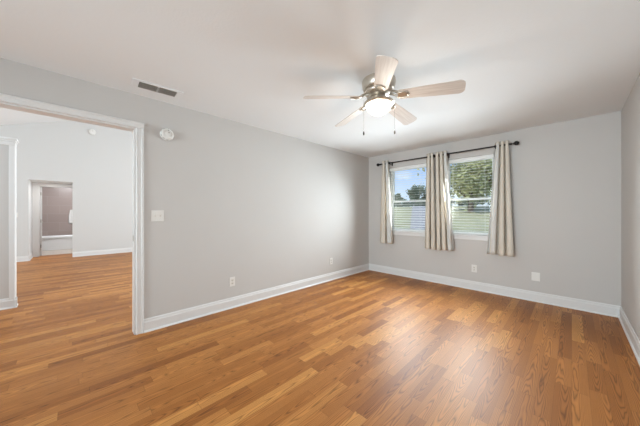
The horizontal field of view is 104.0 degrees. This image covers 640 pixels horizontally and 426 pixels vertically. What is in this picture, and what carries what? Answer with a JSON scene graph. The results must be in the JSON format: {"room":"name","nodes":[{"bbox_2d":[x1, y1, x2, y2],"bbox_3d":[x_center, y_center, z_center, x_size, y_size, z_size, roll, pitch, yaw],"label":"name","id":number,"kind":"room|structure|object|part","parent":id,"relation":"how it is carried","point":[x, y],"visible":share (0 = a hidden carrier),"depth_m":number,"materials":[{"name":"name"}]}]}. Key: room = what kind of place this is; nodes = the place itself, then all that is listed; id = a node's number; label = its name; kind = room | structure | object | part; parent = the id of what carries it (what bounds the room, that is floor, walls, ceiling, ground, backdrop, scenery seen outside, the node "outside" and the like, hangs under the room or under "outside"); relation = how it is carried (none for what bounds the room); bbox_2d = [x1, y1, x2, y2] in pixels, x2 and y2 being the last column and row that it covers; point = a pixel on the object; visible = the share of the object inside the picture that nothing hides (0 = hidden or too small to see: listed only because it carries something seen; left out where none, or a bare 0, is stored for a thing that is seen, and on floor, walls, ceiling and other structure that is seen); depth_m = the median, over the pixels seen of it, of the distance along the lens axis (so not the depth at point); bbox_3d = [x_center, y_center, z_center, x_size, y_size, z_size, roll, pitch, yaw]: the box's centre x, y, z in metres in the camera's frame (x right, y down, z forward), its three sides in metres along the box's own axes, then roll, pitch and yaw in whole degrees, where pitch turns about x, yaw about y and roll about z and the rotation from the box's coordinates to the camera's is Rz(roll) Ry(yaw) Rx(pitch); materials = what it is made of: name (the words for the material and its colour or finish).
{"room":"empty bedroom","nodes":[
{"label":"empty bedroom","id":0,"kind":"room"},
{"bbox_2d":[0,144,8,298],"bbox_3d":[-5.133,0.155,2.199,3.115,2.150,0.125,0,0,-45],"label":"wall partition","id":1,"kind":"structure","parent":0,"point":[4,149],"depth_m":3.20,"materials":[{"name":"beige paint"}]},
{"bbox_2d":[0,297,17,309],"bbox_3d":[-5.117,1.163,2.204,3.145,0.135,0.161,0,0,-45],"label":"baseboard","id":2,"kind":"structure","parent":1,"relation":"attached to","point":[5,303],"depth_m":3.21,"materials":[{"name":"white paint"}]},
{"bbox_2d":[0,136,18,299],"bbox_3d":[-5.122,0.130,2.210,3.145,2.200,0.185,0,0,-45],"label":"trim","id":3,"kind":"structure","parent":1,"relation":"attached to","point":[12,142],"depth_m":3.24,"materials":[{"name":"white paint"}]},
{"bbox_2d":[0,107,70,124],"bbox_3d":[-4.282,-2.217,5.007,8.580,1.955,6.800,0,0,-45],"label":"ceiling","id":4,"kind":"structure","parent":0,"point":[7,116],"depth_m":6.02,"materials":[{"name":"white paint"}]},
{"bbox_2d":[29,180,71,254],"bbox_3d":[-7.511,0.135,7.014,1.005,2.190,0.660,0,0,-45],"label":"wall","id":5,"kind":"structure","parent":0,"point":[30,181],"depth_m":6.75,"materials":[{"name":"white paint"}]},
{"bbox_2d":[40,187,42,255],"bbox_3d":[-8.232,0.236,7.396,0.701,1.964,0.109,0,0,37],"label":"door","id":6,"kind":"structure","parent":5,"relation":"in","point":[41,221],"depth_m":7.17,"materials":[{"name":"white paint"}]},
{"bbox_2d":[32,182,71,256],"bbox_3d":[-7.753,0.186,7.312,0.878,2.088,0.138,0,0,-45],"label":"door frame","id":7,"kind":"structure","parent":5,"relation":"attached to","point":[36,186],"depth_m":7.01,"materials":[{"name":"white paint"}]},
{"bbox_2d":[42,187,71,235],"bbox_3d":[-9.108,0.030,9.030,2.400,2.400,0.150,0,0,-45],"label":"wall","id":8,"kind":"structure","parent":0,"point":[56,202],"depth_m":8.78,"materials":[{"name":"taupe paint"}]},
{"bbox_2d":[69,209,71,222],"bbox_3d":[-8.965,0.117,9.020,0.144,0.507,0.061,0,0,-45],"label":"hanging towel","id":9,"kind":"object","parent":8,"relation":"hanging from","point":[70,212],"visible":0.67,"depth_m":9.00,"materials":[{"name":"white fabric"}]},
{"bbox_2d":[0,121,131,256],"bbox_3d":[-6.596,-0.958,7.373,8.430,4.375,0.120,0,0,-45],"label":"wall","id":10,"kind":"structure","parent":0,"point":[98,167],"depth_m":7.12,"materials":[{"name":"white paint"}]},
{"bbox_2d":[17,256,27,261],"bbox_3d":[-8.468,1.163,5.412,2.810,0.135,0.026,0,0,-45],"label":"baseboard","id":11,"kind":"structure","parent":10,"relation":"attached to","point":[19,258],"depth_m":6.33,"materials":[{"name":"white paint"}]},
{"bbox_2d":[88,129,95,134],"bbox_3d":[-6.602,-2.350,7.245,0.170,0.170,0.054,0,0,-45],"label":"smoke detector","id":12,"kind":"object","parent":10,"relation":"attached to","point":[90,131],"visible":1,"depth_m":7.23,"materials":[{"name":"white plastic"}]},
{"bbox_2d":[72,248,131,256],"bbox_3d":[-5.280,1.163,8.578,4.565,0.135,0.026,0,0,-45],"label":"baseboard","id":13,"kind":"structure","parent":10,"relation":"attached to","point":[121,250],"depth_m":7.38,"materials":[{"name":"white paint"}]},
{"bbox_2d":[0,58,368,318],"bbox_3d":[-1.868,-1.020,2.612,8.430,4.500,0.120,0,0,-45],"label":"wall","id":14,"kind":"structure","parent":0,"point":[260,208],"depth_m":3.18,"materials":[{"name":"beige paint"}]},
{"bbox_2d":[0,93,143,334],"bbox_3d":[-2.440,0.147,2.042,1.656,2.165,0.159,0,0,-45],"label":"door frame","id":15,"kind":"structure","parent":14,"relation":"attached to","point":[6,101],"depth_m":2.52,"materials":[{"name":"white paint"}]},
{"bbox_2d":[151,210,163,220],"bbox_3d":[-1.724,0.030,2.658,0.116,0.118,0.018,0,0,-45],"label":"light switch","id":16,"kind":"object","parent":14,"relation":"attached to","point":[156,215],"visible":1,"depth_m":2.66,"materials":[{"name":"white plastic"}]},
{"bbox_2d":[160,128,173,140],"bbox_3d":[-1.651,-0.853,2.705,0.132,0.132,0.054,0,0,-45],"label":"smoke detector","id":17,"kind":"object","parent":14,"relation":"attached to","point":[166,134],"visible":1,"depth_m":2.69,"materials":[{"name":"white plastic"}]},
{"bbox_2d":[230,277,234,286],"bbox_3d":[-1.138,0.892,3.246,0.074,0.118,0.010,0,0,-45],"label":"wall outlet","id":18,"kind":"object","parent":14,"relation":"attached to","point":[232,279],"visible":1,"depth_m":3.25,"materials":[{"name":"white plastic"}]},
{"bbox_2d":[144,263,368,332],"bbox_3d":[-0.371,1.163,3.996,4.055,0.135,0.026,0,0,-45],"label":"baseboard","id":19,"kind":"structure","parent":14,"relation":"attached to","point":[165,320],"depth_m":3.29,"materials":[{"name":"white paint"}]},
{"bbox_2d":[0,249,639,425],"bbox_3d":[-4.007,1.288,4.716,8.560,0.124,13.460,0,0,-45],"label":"floor","id":20,"kind":"structure","parent":0,"point":[369,347],"depth_m":2.10,"materials":[{"name":"brown wood"}]},
{"bbox_2d":[42,235,71,250],"bbox_3d":[-8.780,1.004,8.700,2.180,0.439,0.770,0,0,-45],"label":"bathtub","id":21,"kind":"object","parent":20,"relation":"on","point":[58,242],"visible":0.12,"depth_m":8.29,"materials":[{"name":"white ceramic"}]},
{"bbox_2d":[0,0,639,157],"bbox_3d":[-0.590,-1.250,1.289,8.380,0.100,3.680,0,0,-45],"label":"ceiling","id":22,"kind":"structure","parent":0,"point":[523,64],"depth_m":1.91,"materials":[{"name":"white paint"}]},
{"bbox_2d":[131,78,183,98],"bbox_3d":[-1.568,-1.193,2.420,0.410,0.014,0.190,0,0,-41],"label":"ceiling vent","id":23,"kind":"object","parent":22,"relation":"in","point":[136,83],"visible":1,"depth_m":2.40,"materials":[{"name":"white metal"}]},
{"bbox_2d":[303,55,465,134],"bbox_3d":[0.568,-0.949,2.308,1.267,0.500,1.322,0,0,-45],"label":"ceiling fan","id":24,"kind":"object","parent":22,"relation":"hanging from","point":[378,87],"visible":1,"depth_m":2.16,"materials":[{"name":"beige wood"}]},
{"bbox_3d":[0.109,-1.018,2.200,0.511,0.006,0.150,-5,17,-9],"label":"blade","id":25,"kind":"part","parent":24,"relation":"part of","materials":[{"name":"beige wood"}]},
{"bbox_3d":[0.334,-1.018,2.651,0.150,0.006,0.511,-18,4,-28],"label":"blade","id":26,"kind":"part","parent":24,"relation":"part of","materials":[{"name":"brown wood"}]},
{"bbox_3d":[0.533,-0.937,2.271,0.238,0.094,0.238,0,0,-45],"label":"lamp shade","id":27,"kind":"part","parent":24,"relation":"part of","materials":[{"name":"white glass"}]},
{"bbox_3d":[0.469,-1.018,1.846,0.150,0.006,0.511,16,7,7],"label":"blade","id":28,"kind":"part","parent":24,"relation":"part of","materials":[{"name":"brown wood"}]},
{"bbox_3d":[0.833,-1.018,2.577,0.150,0.006,0.511,-21,-19,41],"label":"blade","id":29,"kind":"part","parent":24,"relation":"part of","materials":[{"name":"brown wood"}]},
{"bbox_3d":[0.917,-1.018,2.079,0.511,0.006,0.150,5,-14,26],"label":"blade","id":30,"kind":"part","parent":24,"relation":"part of","materials":[{"name":"brown wood"}]},
{"bbox_2d":[369,111,620,305],"bbox_3d":[2.359,-0.070,4.245,0.170,2.600,3.760,0,0,-45],"label":"wall","id":31,"kind":"structure","parent":0,"point":[565,177],"depth_m":3.40,"materials":[{"name":"beige paint"}]},
{"bbox_2d":[376,154,434,165],"bbox_3d":[1.613,-0.983,4.779,0.136,0.081,1.178,0,0,-45],"label":"curtain rod","id":32,"kind":"object","parent":31,"relation":"attached to","point":[377,164],"visible":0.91,"depth_m":4.72,"materials":[{"name":"black metal"}]},
{"bbox_2d":[380,160,392,243],"bbox_3d":[1.317,-0.219,5.015,0.131,1.656,0.312,0,0,-45],"label":"curtain","id":33,"kind":"object","parent":32,"relation":"hanging from","point":[385,218],"visible":1,"depth_m":5.00,"materials":[{"name":"beige fabric"}]},
{"bbox_3d":[1.586,-0.992,4.753,0.023,0.023,1.020,0,0,-45],"label":"rod","id":34,"kind":"part","parent":32,"relation":"part of","materials":[{"name":"black metal"}]},
{"bbox_2d":[425,153,435,249],"bbox_3d":[1.935,-0.206,4.396,0.129,1.681,0.205,0,0,-45],"label":"curtain","id":35,"kind":"object","parent":32,"relation":"hanging from","point":[430,240],"visible":1,"depth_m":4.37,"materials":[{"name":"beige fabric"}]},
{"bbox_2d":[391,167,425,236],"bbox_3d":[1.719,-0.239,4.864,0.197,1.342,0.870,0,0,-45],"label":"window","id":36,"kind":"structure","parent":31,"relation":"in","point":[394,232],"depth_m":4.98,"materials":[{"name":"white plastic"}]},
{"bbox_3d":[1.760,-0.270,4.905,0.080,1.280,0.780,0,0,-45],"label":"frame","id":37,"kind":"part","parent":36,"relation":"part of","materials":[{"name":"white plastic"}]},
{"bbox_2d":[389,163,425,231],"bbox_3d":[1.696,-0.281,4.841,0.076,1.253,0.756,0,0,-45],"label":"window blind","id":38,"kind":"object","parent":36,"relation":"attached to","point":[418,165],"visible":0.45,"depth_m":4.81,"materials":[{"name":"white plastic"}]},
{"bbox_3d":[1.701,0.335,4.846,0.052,0.022,0.748,0,0,-45],"label":"rail","id":39,"kind":"part","parent":38,"relation":"part of","materials":[{"name":"white plastic"}]},
{"bbox_3d":[1.692,0.392,4.837,0.122,0.080,0.870,0,0,-45],"label":"sill","id":40,"kind":"part","parent":36,"relation":"part of","materials":[{"name":"white paint"}]},
{"bbox_3d":[1.773,-0.551,4.917,0.030,0.666,0.728,0,0,-45],"label":"sash","id":41,"kind":"part","parent":36,"relation":"part of","materials":[{"name":"white plastic"}]},
{"bbox_3d":[1.750,0.049,4.894,0.030,0.590,0.728,0,0,-45],"label":"sash","id":42,"kind":"part","parent":36,"relation":"part of","materials":[{"name":"white plastic"}]},
{"bbox_2d":[449,158,493,240],"bbox_3d":[2.455,-0.239,4.122,0.197,1.342,0.820,0,0,-45],"label":"window","id":43,"kind":"structure","parent":31,"relation":"in","point":[455,236],"depth_m":4.08,"materials":[{"name":"white plastic"}]},
{"bbox_3d":[2.428,0.392,4.096,0.122,0.080,0.820,0,0,-45],"label":"sill","id":44,"kind":"part","parent":43,"relation":"part of","materials":[{"name":"white paint"}]},
{"bbox_2d":[448,154,493,234],"bbox_3d":[2.432,-0.281,4.099,0.076,1.253,0.706,0,0,-45],"label":"window blind","id":45,"kind":"object","parent":43,"relation":"attached to","point":[490,156],"visible":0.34,"depth_m":4.04,"materials":[{"name":"white plastic"}]},
{"bbox_3d":[2.438,0.335,4.105,0.052,0.022,0.698,0,0,-45],"label":"rail","id":46,"kind":"part","parent":45,"relation":"part of","materials":[{"name":"white plastic"}]},
{"bbox_3d":[2.602,-0.260,3.939,0.056,1.180,0.001,0,0,-45],"label":"ladder cord","id":47,"kind":"part","parent":45,"relation":"part of","materials":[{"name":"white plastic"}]},
{"bbox_3d":[2.486,0.049,4.153,0.030,0.590,0.678,0,0,-45],"label":"sash","id":48,"kind":"part","parent":43,"relation":"part of","materials":[{"name":"white plastic"}]},
{"bbox_3d":[2.509,-0.551,4.176,0.030,0.666,0.678,0,0,-45],"label":"sash","id":49,"kind":"part","parent":43,"relation":"part of","materials":[{"name":"white plastic"}]},
{"bbox_2d":[472,265,476,272],"bbox_3d":[2.470,0.890,4.006,0.010,0.118,0.074,0,0,-45],"label":"wall outlet","id":50,"kind":"object","parent":31,"relation":"attached to","point":[474,267],"visible":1,"depth_m":4.00,"materials":[{"name":"white plastic"}]},
{"bbox_2d":[438,141,518,157],"bbox_3d":[2.439,-0.983,3.947,0.136,0.081,1.123,0,0,-45],"label":"curtain rod","id":51,"kind":"object","parent":31,"relation":"attached to","point":[515,142],"visible":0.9,"depth_m":3.86,"materials":[{"name":"black metal"}]},
{"bbox_2d":[436,150,453,250],"bbox_3d":[2.100,-0.206,4.237,0.120,1.681,0.295,0,0,-45],"label":"curtain","id":52,"kind":"object","parent":51,"relation":"hanging from","point":[445,241],"visible":1,"depth_m":4.22,"materials":[{"name":"beige fabric"}]},
{"bbox_3d":[2.413,-0.992,3.921,0.023,0.023,0.965,0,0,-45],"label":"rod","id":53,"kind":"part","parent":51,"relation":"part of","materials":[{"name":"black metal"}]},
{"bbox_2d":[487,140,513,256],"bbox_3d":[2.651,-0.211,3.683,0.128,1.671,0.338,0,0,-45],"label":"curtain","id":54,"kind":"object","parent":51,"relation":"hanging from","point":[500,235],"visible":1,"depth_m":3.67,"materials":[{"name":"beige fabric"}]},
{"bbox_2d":[369,264,620,317],"bbox_3d":[2.289,1.163,4.176,0.026,0.135,3.520,0,0,-45],"label":"baseboard","id":55,"kind":"structure","parent":31,"relation":"attached to","point":[567,302],"depth_m":3.65,"materials":[{"name":"white paint"}]},
{"bbox_2d":[531,272,539,281],"bbox_3d":[2.999,0.886,3.476,0.006,0.118,0.090,0,0,-45],"label":"blank wall plate","id":56,"kind":"object","parent":31,"relation":"attached to","point":[535,276],"visible":1,"depth_m":3.48,"materials":[{"name":"white plastic"}]},
{"bbox_2d":[621,73,639,339],"bbox_3d":[0.697,-0.070,0.029,8.430,2.600,0.120,0,0,-45],"label":"wall","id":57,"kind":"structure","parent":0,"point":[630,112],"depth_m":2.44,"materials":[{"name":"beige paint"}]},
{"bbox_2d":[618,307,639,365],"bbox_3d":[0.627,1.163,0.064,8.180,0.135,0.026,0,0,-45],"label":"baseboard","id":58,"kind":"structure","parent":57,"relation":"attached to","point":[634,342],"depth_m":2.39,"materials":[{"name":"white paint"}]},
{"label":"outside","id":59,"kind":"structure","parent":0,"visible":0},
{"bbox_2d":[394,206,489,232],"bbox_3d":[27.824,0.323,42.429,89.720,2.615,99.000,0,0,-45],"label":"lawn","id":60,"kind":"structure","parent":59,"point":[479,217],"depth_m":17.03,"materials":[{"name":"green plant"}]},
{"bbox_2d":[395,193,404,200],"bbox_3d":[12.491,-2.224,44.059,5.064,3.334,4.940,0,0,-45],"label":"broadleaf tree","id":61,"kind":"object","parent":60,"relation":"on","point":[398,198],"visible":0.12,"depth_m":42.97,"materials":[{"name":"green plant"}]},
{"bbox_2d":[394,199,409,206],"bbox_3d":[10.808,-1.209,33.999,2.370,1.488,3.283,0,0,-45],"label":"shrub","id":62,"kind":"object","parent":60,"relation":"on","point":[400,203],"visible":0.44,"depth_m":33.33,"materials":[{"name":"green plant"}]},
{"bbox_2d":[406,185,425,202],"bbox_3d":[14.636,-2.461,36.119,4.678,3.894,5.014,0,0,-23],"label":"broadleaf tree","id":63,"kind":"object","parent":60,"relation":"on","point":[414,190],"visible":0.44,"depth_m":35.34,"materials":[{"name":"green plant"}]},
{"bbox_2d":[406,198,425,206],"bbox_3d":[12.185,-1.154,30.996,2.154,1.397,3.300,0,0,-45],"label":"shrub","id":64,"kind":"object","parent":60,"relation":"on","point":[414,203],"visible":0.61,"depth_m":30.40,"materials":[{"name":"green plant"}]},
{"bbox_2d":[413,159,491,212],"bbox_3d":[10.972,-3.462,18.776,6.267,7.233,6.819,0,0,-45],"label":"broadleaf tree","id":65,"kind":"object","parent":60,"relation":"on","point":[479,192],"visible":0.5,"depth_m":17.46,"materials":[{"name":"green plant"}]},
{"bbox_2d":[454,198,484,205],"bbox_3d":[15.710,-1.195,26.132,2.172,1.620,2.936,0,0,-25],"label":"shrub","id":66,"kind":"object","parent":60,"relation":"on","point":[465,202],"visible":0.22,"depth_m":25.97,"materials":[{"name":"green plant"}]},
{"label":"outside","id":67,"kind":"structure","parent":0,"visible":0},
{"bbox_2d":[410,206,425,229],"bbox_3d":[8.443,0.351,18.254,3.353,2.258,21.601,0,0,21],"label":"driveway","id":68,"kind":"structure","parent":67,"point":[414,208],"depth_m":18.19,"materials":[{"name":"concrete"}]}
]}

